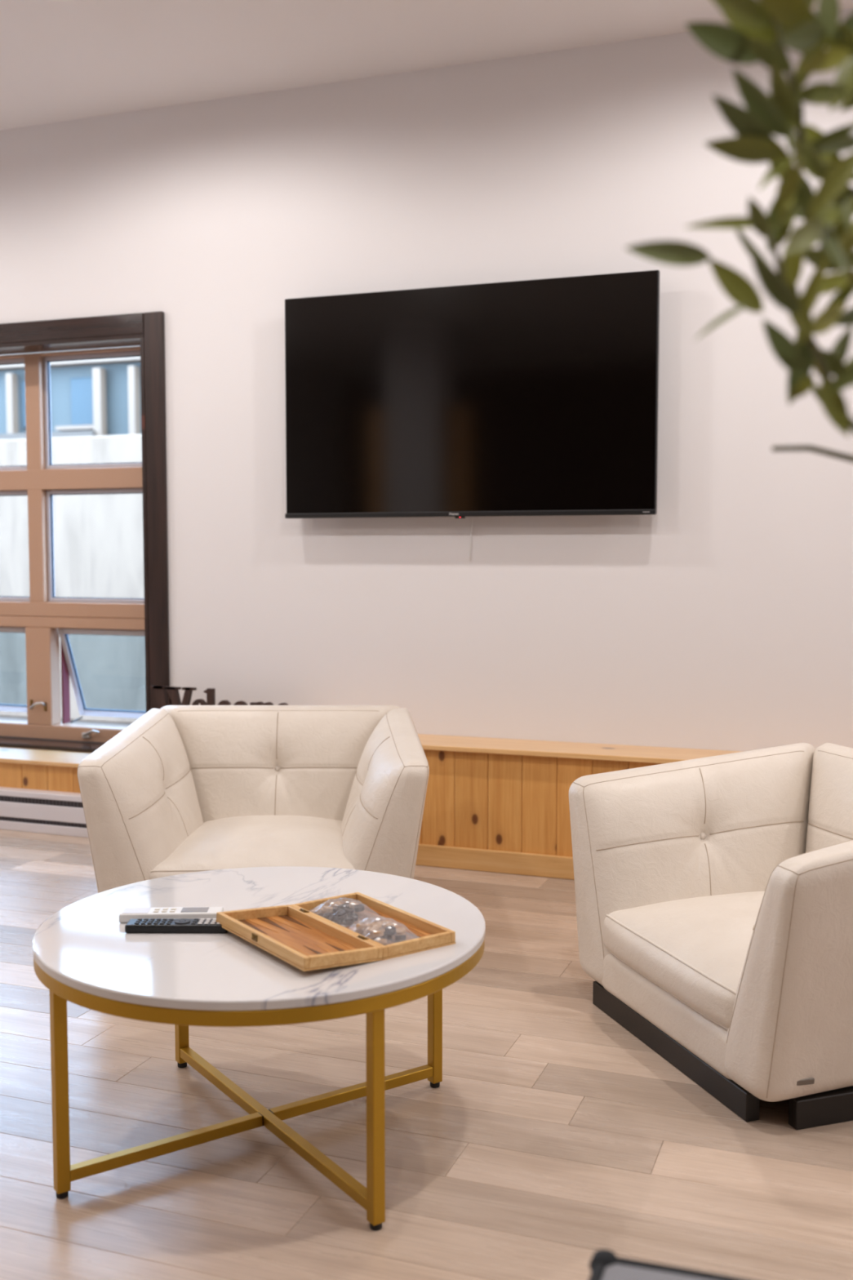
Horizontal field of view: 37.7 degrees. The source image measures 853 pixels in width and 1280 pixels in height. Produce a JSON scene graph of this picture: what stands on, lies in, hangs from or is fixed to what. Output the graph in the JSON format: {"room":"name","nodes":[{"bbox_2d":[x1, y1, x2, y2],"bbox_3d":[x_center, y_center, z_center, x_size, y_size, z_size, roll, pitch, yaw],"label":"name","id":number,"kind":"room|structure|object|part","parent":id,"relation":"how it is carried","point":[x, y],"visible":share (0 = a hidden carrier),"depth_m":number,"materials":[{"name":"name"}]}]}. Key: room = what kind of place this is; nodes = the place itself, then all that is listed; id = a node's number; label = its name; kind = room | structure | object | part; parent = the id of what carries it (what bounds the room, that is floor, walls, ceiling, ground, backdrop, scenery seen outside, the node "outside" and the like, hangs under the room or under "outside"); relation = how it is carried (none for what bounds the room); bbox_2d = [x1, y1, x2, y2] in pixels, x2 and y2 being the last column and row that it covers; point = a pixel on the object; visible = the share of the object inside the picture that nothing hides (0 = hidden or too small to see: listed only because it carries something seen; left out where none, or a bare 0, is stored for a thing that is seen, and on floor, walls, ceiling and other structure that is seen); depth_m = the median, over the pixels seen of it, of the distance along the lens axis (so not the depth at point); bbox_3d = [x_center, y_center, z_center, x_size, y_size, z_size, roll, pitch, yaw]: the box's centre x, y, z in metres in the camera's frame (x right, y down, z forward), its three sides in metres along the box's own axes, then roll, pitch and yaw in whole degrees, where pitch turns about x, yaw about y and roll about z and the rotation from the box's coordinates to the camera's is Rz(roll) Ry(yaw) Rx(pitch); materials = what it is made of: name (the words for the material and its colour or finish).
{"room":"lounge","nodes":[
{"label":"lounge","id":0,"kind":"room"},
{"bbox_2d":[0,8,852,857],"bbox_3d":[0.106,-0.673,4.853,8.000,3.058,0.400,1,4,20],"label":"wall","id":1,"kind":"structure","parent":0,"point":[721,618],"depth_m":4.81,"materials":[{"name":"white paint"}]},
{"bbox_2d":[0,746,91,767],"bbox_3d":[-2.433,0.497,5.771,2.656,0.018,0.262,1,4,20],"label":"trim","id":2,"kind":"structure","parent":1,"relation":"attached to","point":[11,755],"depth_m":5.44,"materials":[{"name":"brown wood"}]},
{"bbox_2d":[0,311,169,752],"bbox_3d":[-2.119,-0.470,5.914,2.286,1.923,0.394,1,4,20],"label":"window","id":3,"kind":"structure","parent":1,"relation":"in","point":[42,615],"depth_m":5.69,"materials":[{"name":"beige wood"}]},
{"bbox_3d":[-2.123,-1.054,5.895,0.616,0.512,0.030,1,4,20],"label":"sash","id":4,"kind":"part","parent":3,"relation":"part of","materials":[{"name":"grey"}]},
{"bbox_3d":[-2.093,0.138,6.061,0.532,0.452,0.030,1,24,20],"label":"awning sash","id":5,"kind":"part","parent":3,"relation":"part of","materials":[{"name":"grey"}]},
{"bbox_3d":[-2.123,-0.446,5.938,0.616,0.515,0.030,1,4,20],"label":"sash","id":6,"kind":"part","parent":3,"relation":"part of","materials":[{"name":"grey"}]},
{"bbox_3d":[-1.810,0.304,5.806,0.078,0.040,0.025,1,4,11],"label":"latch lever","id":7,"kind":"part","parent":3,"relation":"part of","materials":[{"name":"silver metal"}]},
{"bbox_3d":[-1.659,0.378,5.918,0.008,0.018,0.116,1,4,10],"label":"stay arm","id":8,"kind":"part","parent":3,"relation":"part of","materials":[{"name":"grey metal"}]},
{"bbox_3d":[-1.534,0.426,5.704,0.093,0.037,0.024,2,4,25],"label":"crank arm","id":9,"kind":"part","parent":3,"relation":"part of","materials":[{"name":"silver metal"}]},
{"bbox_3d":[-1.482,-1.037,5.658,0.583,0.512,0.030,1,4,20],"label":"sash","id":10,"kind":"part","parent":3,"relation":"part of","materials":[{"name":"grey"}]},
{"bbox_3d":[-1.482,-0.429,5.701,0.583,0.515,0.030,1,4,20],"label":"sash","id":11,"kind":"part","parent":3,"relation":"part of","materials":[{"name":"grey"}]},
{"bbox_3d":[-1.437,0.155,5.818,0.530,0.452,0.030,1,24,20],"label":"awning sash","id":12,"kind":"part","parent":3,"relation":"part of","materials":[{"name":"grey"}]},
{"bbox_3d":[-1.156,-0.522,5.353,0.093,1.741,0.022,1,4,20],"label":"casing","id":13,"kind":"part","parent":3,"relation":"part of","materials":[{"name":"brown wood"}]},
{"bbox_2d":[469,516,473,560],"bbox_3d":[0.188,-0.437,4.862,0.046,0.256,0.006,2,5,31],"label":"power cord","id":14,"kind":"object","parent":1,"relation":"attached to","point":[472,517],"visible":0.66,"depth_m":4.87,"materials":[{"name":"white plastic"}]},
{"bbox_2d":[284,270,659,518],"bbox_3d":[0.147,-0.907,4.794,1.493,0.879,0.108,1,4,20],"label":"television","id":15,"kind":"object","parent":1,"relation":"attached to","point":[536,397],"visible":1,"depth_m":4.73,"materials":[{"name":"black plastic"}]},
{"bbox_2d":[415,843,574,879],"bbox_3d":[1.285,0.857,4.299,5.329,0.083,0.016,1,4,20],"label":"baseboard","id":16,"kind":"structure","parent":1,"relation":"attached to","point":[432,855],"depth_m":4.67,"materials":[{"name":"brown wood"}]},
{"bbox_2d":[417,733,744,764],"bbox_3d":[1.317,0.431,4.372,5.341,0.019,0.262,1,4,20],"label":"ledge top","id":17,"kind":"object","parent":1,"relation":"attached to","point":[651,754],"depth_m":4.62,"materials":[{"name":"brown wood"}]},
{"bbox_2d":[150,685,288,708],"bbox_3d":[-0.856,0.283,5.167,0.654,0.163,0.022,1,4,20],"label":"welcome sign","id":18,"kind":"object","parent":17,"relation":"on","point":[160,692],"visible":0.26,"depth_m":5.21,"materials":[{"name":"brown wood"}]},
{"bbox_2d":[0,829,852,1279],"bbox_3d":[-1.283,1.146,1.226,8.000,0.060,8.050,1,4,20],"label":"floor","id":19,"kind":"structure","parent":0,"point":[551,1136],"depth_m":2.53,"materials":[{"name":"brown wood"}]},
{"bbox_2d":[0,786,88,837],"bbox_3d":[-2.304,0.720,5.599,2.834,0.174,0.062,1,4,20],"label":"baseboard heater","id":20,"kind":"object","parent":19,"relation":"on","point":[23,810],"visible":0.51,"depth_m":5.32,"materials":[{"name":"grey metal"}]},
{"bbox_3d":[-2.314,0.717,5.572,2.734,0.066,0.007,1,4,20],"label":"panel","id":21,"kind":"part","parent":20,"relation":"part of","materials":[{"name":"white metal"}]},
{"bbox_2d":[77,705,429,893],"bbox_3d":[-0.512,0.586,4.050,1.039,0.660,0.785,0,4,0],"label":"armchair","id":22,"kind":"object","parent":19,"relation":"on","point":[180,789],"visible":0.72,"depth_m":3.96,"materials":[{"name":"beige leather"}]},
{"bbox_3d":[-0.861,0.560,4.029,0.282,0.598,0.754,0,4,5],"label":"arm","id":23,"kind":"part","parent":22,"relation":"part of","materials":[{"name":"beige leather"}]},
{"bbox_2d":[149,815,355,879],"bbox_3d":[-0.512,0.673,3.968,0.642,0.172,0.610,0,4,0],"label":"seat cushion","id":24,"kind":"object","parent":22,"relation":"on","point":[194,843],"depth_m":3.80,"materials":[{"name":"beige leather"}]},
{"bbox_3d":[-0.514,0.537,4.318,0.874,0.602,0.243,0,4,0],"label":"backrest","id":25,"kind":"part","parent":22,"relation":"part of","materials":[{"name":"beige leather"}]},
{"bbox_3d":[-0.164,0.560,4.032,0.282,0.598,0.754,0,4,-6],"label":"arm","id":26,"kind":"part","parent":22,"relation":"part of","materials":[{"name":"beige leather"}]},
{"bbox_2d":[31,866,485,1231],"bbox_3d":[-0.330,0.797,2.553,0.900,0.450,0.900,1,4,20],"label":"coffee table","id":27,"kind":"object","parent":19,"relation":"on","point":[82,953],"visible":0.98,"depth_m":2.32,"materials":[{"name":"white stone"}]},
{"bbox_3d":[-0.680,0.831,2.314,0.025,0.392,0.025,-3,5,-34],"label":"leg","id":28,"kind":"part","parent":27,"relation":"part of","materials":[{"name":"gold metal"}]},
{"bbox_2d":[118,906,223,922],"bbox_3d":[-0.521,0.561,2.551,0.206,0.020,0.050,0,4,-2],"label":"remote","id":29,"kind":"object","parent":27,"relation":"on","point":[126,914],"visible":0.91,"depth_m":2.53,"materials":[{"name":"white plastic"}]},
{"bbox_2d":[124,918,227,933],"bbox_3d":[-0.493,0.567,2.478,0.202,0.019,0.046,0,4,0],"label":"remote","id":30,"kind":"object","parent":27,"relation":"on","point":[140,925],"visible":0.98,"depth_m":2.46,"materials":[{"name":"black plastic"}]},
{"bbox_3d":[-0.571,0.789,2.902,0.025,0.392,0.025,-3,5,-34],"label":"leg","id":31,"kind":"part","parent":27,"relation":"part of","materials":[{"name":"gold metal"}]},
{"bbox_3d":[-0.330,0.604,2.539,0.896,0.028,0.896,1,4,20],"label":"ring frame","id":32,"kind":"part","parent":27,"relation":"part of","materials":[{"name":"gold metal"}]},
{"bbox_2d":[216,892,455,971],"bbox_3d":[-0.183,0.561,2.433,0.340,0.037,0.345,-3,5,-36],"label":"box","id":33,"kind":"object","parent":27,"relation":"on","point":[302,938],"visible":0.96,"depth_m":2.41,"materials":[{"name":"brown wood"}]},
{"bbox_2d":[216,904,382,971],"bbox_3d":[-0.249,0.564,2.385,0.380,0.036,0.332,1,4,20],"label":"tray","id":34,"kind":"object","parent":33,"relation":"attached to","point":[302,938],"depth_m":2.38,"materials":[{"name":"brown wood"}]},
{"bbox_2d":[317,897,379,915],"bbox_3d":[-0.168,0.547,2.548,0.115,0.035,0.137,-3,5,-36],"label":"plastic bag","id":35,"kind":"object","parent":33,"relation":"in","point":[347,898],"visible":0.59,"depth_m":2.56,"materials":[{"name":"clear plastic"}]},
{"bbox_2d":[311,907,321,914],"bbox_3d":[-0.227,0.558,2.562,0.022,0.013,0.021,1,4,14],"label":"checker","id":36,"kind":"object","parent":35,"relation":"in","point":[317,911],"visible":0.84,"depth_m":2.56,"materials":[{"name":"beige wood"}]},
{"bbox_2d":[320,906,328,914],"bbox_3d":[-0.209,0.557,2.573,0.021,0.010,0.021,-2,5,-32],"label":"checker","id":37,"kind":"object","parent":35,"relation":"in","point":[322,912],"visible":0.38,"depth_m":2.56,"materials":[{"name":"beige wood"}]},
{"bbox_2d":[322,906,333,912],"bbox_3d":[-0.201,0.549,2.545,0.022,0.013,0.021,-2,5,-29],"label":"checker","id":38,"kind":"object","parent":35,"relation":"in","point":[326,908],"visible":1,"depth_m":2.54,"materials":[{"name":"beige wood"}]},
{"bbox_2d":[323,913,333,919],"bbox_3d":[-0.199,0.560,2.529,0.021,0.012,0.022,3,5,34],"label":"checker","id":39,"kind":"object","parent":35,"relation":"in","point":[328,916],"visible":0.87,"depth_m":2.52,"materials":[{"name":"grey"}]},
{"bbox_2d":[330,900,341,909],"bbox_3d":[-0.187,0.547,2.575,0.021,0.014,0.022,-3,5,-32],"label":"checker","id":40,"kind":"object","parent":35,"relation":"in","point":[333,904],"visible":0.92,"depth_m":2.57,"materials":[{"name":"beige wood"}]},
{"bbox_2d":[330,917,341,924],"bbox_3d":[-0.182,0.562,2.500,0.022,0.011,0.021,-3,5,-39],"label":"checker","id":41,"kind":"object","parent":35,"relation":"in","point":[335,920],"visible":0.85,"depth_m":2.49,"materials":[{"name":"grey"}]},
{"bbox_2d":[333,908,344,914],"bbox_3d":[-0.176,0.551,2.524,0.022,0.013,0.021,-3,5,-36],"label":"checker","id":42,"kind":"object","parent":35,"relation":"in","point":[336,911],"visible":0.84,"depth_m":2.52,"materials":[{"name":"grey"}]},
{"bbox_2d":[336,911,347,919],"bbox_3d":[-0.170,0.552,2.502,0.022,0.014,0.021,-1,4,-15],"label":"checker","id":43,"kind":"object","parent":35,"relation":"in","point":[341,915],"visible":1,"depth_m":2.50,"materials":[{"name":"grey"}]},
{"bbox_2d":[337,904,347,910],"bbox_3d":[-0.172,0.548,2.558,0.021,0.014,0.022,-1,4,-15],"label":"checker","id":44,"kind":"object","parent":35,"relation":"in","point":[340,907],"visible":0.8,"depth_m":2.55,"materials":[{"name":"grey"}]},
{"bbox_2d":[343,918,354,924],"bbox_3d":[-0.155,0.563,2.497,0.021,0.012,0.022,-3,5,-32],"label":"checker","id":45,"kind":"object","parent":35,"relation":"in","point":[347,921],"visible":1,"depth_m":2.49,"materials":[{"name":"grey"}]},
{"bbox_2d":[344,907,354,915],"bbox_3d":[-0.157,0.550,2.531,0.022,0.012,0.021,-1,4,-16],"label":"checker","id":46,"kind":"object","parent":35,"relation":"in","point":[350,911],"visible":0.94,"depth_m":2.52,"materials":[{"name":"grey"}]},
{"bbox_2d":[347,913,358,920],"bbox_3d":[-0.149,0.561,2.525,0.022,0.012,0.021,3,5,37],"label":"checker","id":47,"kind":"object","parent":35,"relation":"in","point":[355,916],"visible":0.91,"depth_m":2.52,"materials":[{"name":"grey"}]},
{"bbox_2d":[348,901,359,908],"bbox_3d":[-0.150,0.547,2.576,0.022,0.014,0.021,0,4,-3],"label":"checker","id":48,"kind":"object","parent":35,"relation":"in","point":[352,904],"visible":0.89,"depth_m":2.57,"materials":[{"name":"beige wood"}]},
{"bbox_2d":[354,903,364,911],"bbox_3d":[-0.137,0.548,2.554,0.022,0.013,0.021,-3,5,-34],"label":"checker","id":49,"kind":"object","parent":35,"relation":"in","point":[358,908],"visible":1,"depth_m":2.55,"materials":[{"name":"grey"}]},
{"bbox_2d":[290,892,455,959],"bbox_3d":[-0.113,0.562,2.483,0.380,0.028,0.331,1,4,20],"label":"tray","id":50,"kind":"object","parent":33,"relation":"attached to","point":[308,929],"depth_m":2.43,"materials":[{"name":"brown wood"}]},
{"bbox_2d":[349,916,416,935],"bbox_3d":[-0.087,0.557,2.421,0.104,0.033,0.137,-3,5,-36],"label":"plastic bag","id":51,"kind":"object","parent":33,"relation":"in","point":[373,917],"visible":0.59,"depth_m":2.43,"materials":[{"name":"clear plastic"}]},
{"bbox_2d":[352,927,364,933],"bbox_3d":[-0.133,0.567,2.437,0.022,0.013,0.021,0,4,-4],"label":"checker","id":52,"kind":"object","parent":51,"relation":"in","point":[357,931],"visible":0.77,"depth_m":2.43,"materials":[{"name":"beige wood"}]},
{"bbox_2d":[355,923,367,929],"bbox_3d":[-0.126,0.558,2.426,0.021,0.014,0.022,3,5,34],"label":"checker","id":53,"kind":"object","parent":51,"relation":"in","point":[361,926],"visible":1,"depth_m":2.42,"materials":[{"name":"beige wood"}]},
{"bbox_2d":[367,933,377,938],"bbox_3d":[-0.103,0.569,2.406,0.022,0.013,0.021,2,5,28],"label":"checker","id":54,"kind":"object","parent":51,"relation":"in","point":[370,935],"visible":0.57,"depth_m":2.40,"materials":[{"name":"beige wood"}]},
{"bbox_2d":[368,925,380,934],"bbox_3d":[-0.101,0.559,2.404,0.022,0.014,0.021,-2,4,-24],"label":"checker","id":55,"kind":"object","parent":51,"relation":"in","point":[375,928],"visible":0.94,"depth_m":2.40,"materials":[{"name":"beige wood"}]},
{"bbox_2d":[370,922,382,930],"bbox_3d":[-0.098,0.558,2.425,0.021,0.013,0.022,-4,6,-44],"label":"checker","id":56,"kind":"object","parent":51,"relation":"in","point":[373,924],"visible":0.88,"depth_m":2.43,"materials":[{"name":"beige wood"}]},
{"bbox_2d":[372,930,383,937],"bbox_3d":[-0.092,0.561,2.383,0.021,0.014,0.022,-3,5,-35],"label":"checker","id":57,"kind":"object","parent":51,"relation":"in","point":[378,933],"visible":1,"depth_m":2.37,"materials":[{"name":"beige wood"}]},
{"bbox_2d":[376,920,383,928],"bbox_3d":[-0.090,0.565,2.471,0.021,0.011,0.021,-2,4,-20],"label":"checker","id":58,"kind":"object","parent":51,"relation":"in","point":[379,922],"visible":0.32,"depth_m":2.47,"materials":[{"name":"beige wood"}]},
{"bbox_2d":[375,938,386,943],"bbox_3d":[-0.086,0.572,2.367,0.021,0.014,0.022,0,4,-4],"label":"checker","id":59,"kind":"object","parent":51,"relation":"in","point":[379,940],"visible":0.84,"depth_m":2.36,"materials":[{"name":"beige wood"}]},
{"bbox_2d":[381,931,392,939],"bbox_3d":[-0.076,0.569,2.404,0.022,0.013,0.021,-1,4,-8],"label":"checker","id":60,"kind":"object","parent":51,"relation":"in","point":[385,935],"visible":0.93,"depth_m":2.40,"materials":[{"name":"grey"}]},
{"bbox_2d":[382,920,393,926],"bbox_3d":[-0.076,0.556,2.445,0.022,0.014,0.021,-3,5,-37],"label":"checker","id":61,"kind":"object","parent":51,"relation":"in","point":[384,924],"visible":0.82,"depth_m":2.44,"materials":[{"name":"beige wood"}]},
{"bbox_2d":[385,925,395,935],"bbox_3d":[-0.069,0.559,2.403,0.021,0.014,0.022,-1,4,-12],"label":"checker","id":62,"kind":"object","parent":51,"relation":"in","point":[388,930],"visible":0.99,"depth_m":2.40,"materials":[{"name":"grey"}]},
{"bbox_2d":[385,923,396,928],"bbox_3d":[-0.069,0.558,2.424,0.022,0.012,0.021,2,4,21],"label":"checker","id":63,"kind":"object","parent":51,"relation":"in","point":[387,924],"visible":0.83,"depth_m":2.42,"materials":[{"name":"beige wood"}]},
{"bbox_2d":[395,927,405,935],"bbox_3d":[-0.051,0.568,2.426,0.021,0.012,0.022,1,4,16],"label":"checker","id":64,"kind":"object","parent":51,"relation":"in","point":[400,931],"visible":0.83,"depth_m":2.42,"materials":[{"name":"beige wood"}]},
{"bbox_2d":[395,935,406,940],"bbox_3d":[-0.050,0.570,2.390,0.021,0.014,0.022,0,4,-4],"label":"checker","id":65,"kind":"object","parent":51,"relation":"in","point":[397,937],"visible":1,"depth_m":2.38,"materials":[{"name":"grey"}]},
{"bbox_3d":[-0.090,0.838,2.206,0.025,0.392,0.025,-3,5,-34],"label":"leg","id":66,"kind":"part","parent":27,"relation":"part of","materials":[{"name":"gold metal"}]},
{"bbox_3d":[0.019,0.796,2.794,0.025,0.392,0.025,-3,5,-34],"label":"leg","id":67,"kind":"part","parent":27,"relation":"part of","materials":[{"name":"gold metal"}]},
{"bbox_2d":[588,1248,749,1279],"bbox_3d":[0.342,0.896,1.037,0.517,0.465,0.517,1,4,19],"label":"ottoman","id":68,"kind":"object","parent":19,"relation":"on","point":[604,1264],"visible":1,"depth_m":1.30,"materials":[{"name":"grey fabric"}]},
{"bbox_2d":[568,742,852,1129],"bbox_3d":[0.909,0.655,3.069,0.785,0.660,1.039,-1,4,-18],"label":"armchair","id":69,"kind":"object","parent":19,"relation":"on","point":[714,894],"visible":1,"depth_m":3.06,"materials":[{"name":"beige leather"}]},
{"bbox_3d":[0.595,0.876,2.979,0.097,0.116,0.668,-1,4,-18],"label":"rail","id":70,"kind":"part","parent":69,"relation":"part of","materials":[{"name":"beige leather"}]},
{"bbox_2d":[603,891,764,1028],"bbox_3d":[0.826,0.739,3.047,0.610,0.172,0.642,-1,4,-18],"label":"seat cushion","id":71,"kind":"object","parent":69,"relation":"on","point":[689,949],"depth_m":2.97,"materials":[{"name":"beige leather"}]},
{"bbox_3d":[0.781,0.605,3.392,0.754,0.598,0.282,-1,4,-13],"label":"arm","id":72,"kind":"part","parent":69,"relation":"part of","materials":[{"name":"beige leather"}]},
{"bbox_3d":[1.003,0.652,2.732,0.754,0.598,0.282,-2,4,-24],"label":"arm","id":73,"kind":"part","parent":69,"relation":"part of","materials":[{"name":"beige leather"}]},
{"bbox_3d":[1.166,0.620,3.153,0.243,0.602,0.874,-1,4,-18],"label":"backrest","id":74,"kind":"part","parent":69,"relation":"part of","materials":[{"name":"beige leather"}]},
{"bbox_2d":[624,0,852,462],"bbox_3d":[0.718,0.256,1.131,0.955,1.730,0.673,1,4,20],"label":"tree","id":75,"kind":"object","parent":19,"relation":"on","point":[762,32],"visible":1,"depth_m":1.00,"materials":[{"name":"green plant"}]},
{"bbox_2d":[0,0,852,129],"bbox_3d":[-1.279,-1.994,1.014,8.300,0.120,8.370,1,4,20],"label":"ceiling","id":76,"kind":"structure","parent":0,"point":[60,61],"depth_m":4.55,"materials":[{"name":"white paint"}]},
{"bbox_2d":[48,0,72,1],"bbox_3d":[-1.232,-2.151,4.128,0.176,0.005,0.176,1,4,20],"label":"recessed light","id":77,"kind":"object","parent":76,"relation":"in","point":[49,0],"visible":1,"depth_m":4.21,"materials":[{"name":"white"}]},
{"label":"outside","id":78,"kind":"structure","parent":0,"visible":0},
{"bbox_2d":[0,716,130,727],"bbox_3d":[-0.019,0.585,14.403,22.000,0.200,17.150,1,4,20],"label":"ground","id":79,"kind":"structure","parent":78,"point":[1,717],"depth_m":10.91,"materials":[{"name":"white"}]},
{"bbox_2d":[0,346,141,439],"bbox_3d":[-1.686,-1.649,15.506,18.000,4.100,3.950,1,4,20],"label":"building","id":80,"kind":"structure","parent":79,"relation":"on","point":[94,397],"depth_m":14.34,"materials":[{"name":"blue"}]},
{"bbox_3d":[-4.859,-1.333,14.736,0.090,3.580,0.120,1,4,20],"label":"post","id":81,"kind":"part","parent":80,"relation":"part of","materials":[{"name":"white"}]},
{"bbox_3d":[-4.601,-2.765,14.640,0.320,0.550,0.070,1,4,20],"label":"panel","id":82,"kind":"part","parent":80,"relation":"part of","materials":[{"name":"blue glass"}]},
{"bbox_3d":[-3.928,-2.748,14.391,0.375,0.550,0.070,1,4,20],"label":"panel","id":83,"kind":"part","parent":80,"relation":"part of","materials":[{"name":"blue"}]},
{"bbox_3d":[-3.724,-1.304,14.316,0.110,3.580,0.120,1,4,20],"label":"post","id":84,"kind":"part","parent":80,"relation":"part of","materials":[{"name":"white"}]},
{"bbox_3d":[-3.293,-1.293,14.156,0.090,3.580,0.120,1,4,20],"label":"post","id":85,"kind":"part","parent":80,"relation":"part of","materials":[{"name":"white"}]},
{"bbox_2d":[0,434,146,724],"bbox_3d":[-2.357,-0.520,10.890,16.000,2.500,0.400,1,4,20],"label":"wall","id":86,"kind":"structure","parent":79,"relation":"on","point":[99,540],"depth_m":10.90,"materials":[{"name":"concrete"}]}
]}

